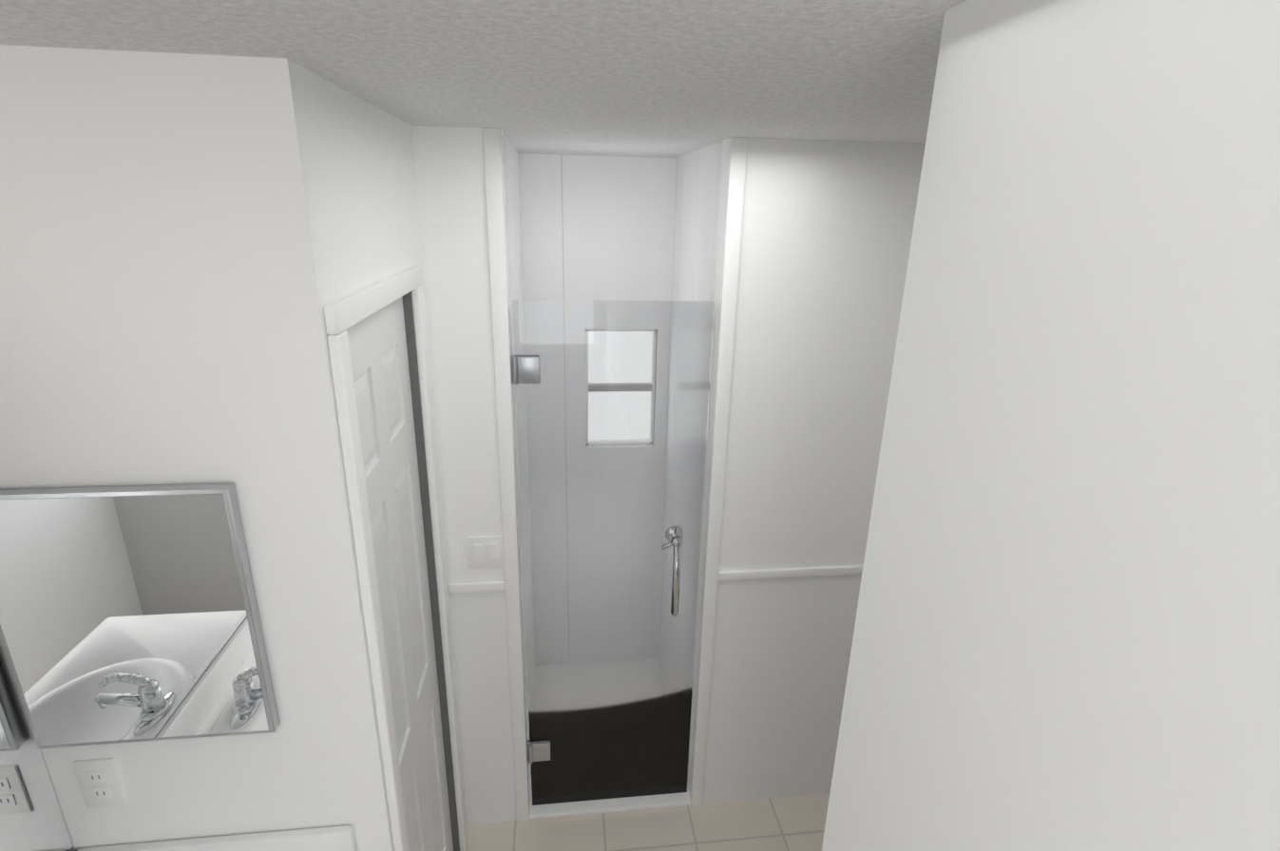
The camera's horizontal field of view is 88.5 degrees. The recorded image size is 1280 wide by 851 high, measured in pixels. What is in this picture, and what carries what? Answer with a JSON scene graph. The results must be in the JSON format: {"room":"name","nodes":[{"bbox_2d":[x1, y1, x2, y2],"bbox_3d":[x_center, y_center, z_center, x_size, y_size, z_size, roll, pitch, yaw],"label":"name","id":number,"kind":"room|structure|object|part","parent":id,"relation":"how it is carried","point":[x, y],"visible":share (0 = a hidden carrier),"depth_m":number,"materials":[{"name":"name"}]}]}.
{"room":"bathroom","nodes":[
{"label":"bathroom","id":0,"kind":"room"},
{"bbox_2d":[0,44,338,849],"bbox_3d":[-0.887,0.624,1.326,0.510,2.440,0.100,-1,19,-7],"label":"wall","id":1,"kind":"structure","parent":0,"point":[129,349],"depth_m":1.03,"materials":[{"name":"white paint"}]},
{"bbox_2d":[72,758,126,808],"bbox_3d":[-1.046,0.694,1.271,0.070,0.114,0.008,-1,19,-7],"label":"outlet","id":2,"kind":"object","parent":1,"relation":"attached to","point":[108,783],"visible":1,"depth_m":1.27,"materials":[{"name":"white plastic"}]},
{"bbox_2d":[0,482,279,748],"bbox_3d":[-0.899,0.346,1.163,0.412,0.510,0.026,-1,19,-7],"label":"mirror","id":3,"kind":"object","parent":1,"relation":"attached to","point":[129,614],"visible":0.96,"depth_m":1.15,"materials":[{"name":"silver metal"}]},
{"bbox_2d":[211,55,467,850],"bbox_3d":[-0.635,0.485,1.760,0.100,2.440,0.946,-1,19,-7],"label":"wall","id":4,"kind":"structure","parent":0,"point":[323,175],"depth_m":1.13,"materials":[{"name":"white paint"}]},
{"bbox_2d":[323,266,468,850],"bbox_3d":[-0.567,0.684,1.722,0.020,2.090,0.710,-1,19,-7],"label":"trim","id":5,"kind":"structure","parent":4,"relation":"attached to","point":[342,315],"depth_m":1.32,"materials":[{"name":"white wood"}]},
{"bbox_2d":[345,297,453,850],"bbox_3d":[-0.616,0.710,1.725,0.035,2.024,0.604,-1,19,-7],"label":"closet door","id":6,"kind":"structure","parent":4,"relation":"in","point":[378,349],"depth_m":1.66,"materials":[{"name":"white wood"}]},
{"bbox_2d":[402,291,459,850],"bbox_3d":[-0.588,0.708,1.728,0.022,2.039,0.608,-1,19,-7],"label":"door frame","id":7,"kind":"structure","parent":4,"relation":"attached to","point":[417,412],"depth_m":1.93,"materials":[{"name":"grey"}]},
{"bbox_2d":[0,0,966,158],"bbox_3d":[0.055,-0.453,0.669,2.460,0.060,4.350,-1,19,-7],"label":"ceiling","id":8,"kind":"structure","parent":0,"point":[675,79],"depth_m":0.88,"materials":[{"name":"white paint"}]},
{"bbox_2d":[502,133,535,795],"bbox_3d":[-0.516,0.190,2.652,0.100,2.440,0.890,-1,19,-7],"label":"wall","id":9,"kind":"structure","parent":0,"point":[512,207],"depth_m":2.45,"materials":[{"name":"paint"}]},
{"bbox_2d":[517,152,676,666],"bbox_3d":[-0.199,0.059,3.068,0.635,2.440,0.100,-1,19,-7],"label":"wall","id":10,"kind":"structure","parent":0,"point":[597,227],"depth_m":2.90,"materials":[{"name":"paint"}]},
{"bbox_2d":[585,329,656,445],"bbox_3d":[-0.092,-0.176,3.002,0.316,0.546,0.040,-1,19,-7],"label":"shower window","id":11,"kind":"structure","parent":10,"relation":"in","point":[626,391],"depth_m":3.00,"materials":[{"name":"white"}]},
{"bbox_2d":[466,658,829,850],"bbox_3d":[0.001,1.916,1.460,2.460,0.064,4.350,-1,19,-7],"label":"floor","id":12,"kind":"structure","parent":0,"point":[791,824],"depth_m":2.52,"materials":[{"name":"tile"}]},
{"bbox_2d":[71,825,356,850],"bbox_3d":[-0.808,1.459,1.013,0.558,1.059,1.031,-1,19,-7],"label":"countertop","id":13,"kind":"structure","parent":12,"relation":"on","point":[340,838],"depth_m":1.34,"materials":[{"name":"white stone"}]},
{"bbox_2d":[411,125,925,824],"bbox_3d":[0.233,0.335,2.270,1.750,2.440,0.100,-1,19,-7],"label":"wall","id":14,"kind":"structure","parent":0,"point":[827,229],"depth_m":2.12,"materials":[{"name":"paint"}]},
{"bbox_2d":[466,535,504,568],"bbox_3d":[-0.503,0.414,2.145,0.116,0.114,0.009,-1,19,-7],"label":"light switch","id":15,"kind":"object","parent":14,"relation":"attached to","point":[485,552],"visible":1,"depth_m":2.14,"materials":[{"name":"white plastic"}]},
{"bbox_2d":[529,786,690,820],"bbox_3d":[-0.117,1.492,2.599,0.635,0.022,0.080,-1,19,-7],"label":"sill","id":16,"kind":"structure","parent":14,"relation":"attached to","point":[603,806],"depth_m":2.57,"materials":[{"name":"white stone"}]},
{"bbox_2d":[512,300,714,805],"bbox_3d":[-0.091,0.560,2.253,0.611,1.950,0.083,-1,19,-7],"label":"door glass","id":17,"kind":"object","parent":14,"relation":"attached to","point":[636,744],"visible":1,"depth_m":2.44,"materials":[{"name":"white"}]},
{"bbox_2d":[510,354,550,764],"bbox_3d":[-0.367,0.526,2.240,0.090,1.554,0.047,-1,19,-7],"label":"shower door hinges","id":18,"kind":"object","parent":17,"relation":"attached to","point":[525,369],"visible":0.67,"depth_m":2.00,"materials":[{"name":"silver metal"}]},
{"bbox_3d":[0.108,0.506,2.255,0.085,0.325,0.074,-1,19,-7],"label":"shower door handle","id":19,"kind":"part","parent":17,"relation":"part of","materials":[{"name":"silver metal"}]},
{"bbox_2d":[482,128,747,822],"bbox_3d":[-0.087,0.355,2.187,0.725,2.440,0.032,-1,19,-7],"label":"trim","id":20,"kind":"structure","parent":14,"relation":"attached to","point":[734,201],"depth_m":2.07,"materials":[{"name":"white wood"}]},
{"bbox_2d":[447,564,863,593],"bbox_3d":[0.186,0.523,2.266,1.650,0.033,0.014,-1,19,-7],"label":"trim","id":21,"kind":"structure","parent":14,"relation":"attached to","point":[492,586],"depth_m":2.29,"materials":[{"name":"white wood"}]},
{"bbox_2d":[658,140,723,687],"bbox_3d":[0.213,0.177,2.740,0.100,2.440,0.890,-1,19,-7],"label":"wall","id":22,"kind":"structure","parent":0,"point":[697,191],"depth_m":2.51,"materials":[{"name":"paint"}]},
{"bbox_2d":[821,0,1279,850],"bbox_3d":[0.449,1.082,0.046,0.100,2.440,2.110,-1,19,-7],"label":"wall","id":23,"kind":"structure","parent":0,"point":[1067,629],"depth_m":0.48,"materials":[{"name":"paint"}]},
{"bbox_3d":[-1.040,1.028,0.106,0.100,2.440,2.614,-1,19,-7],"label":"wall","id":24,"kind":"structure","parent":0,"visible":0},
{"bbox_2d":[0,637,73,850],"bbox_3d":[-1.062,0.523,0.663,0.005,1.023,1.038,-1,19,-7],"label":"mirror","id":25,"kind":"object","parent":24,"relation":"attached to","point":[31,818],"visible":1,"depth_m":1.19,"materials":[{"name":"silver metal"}]}
]}

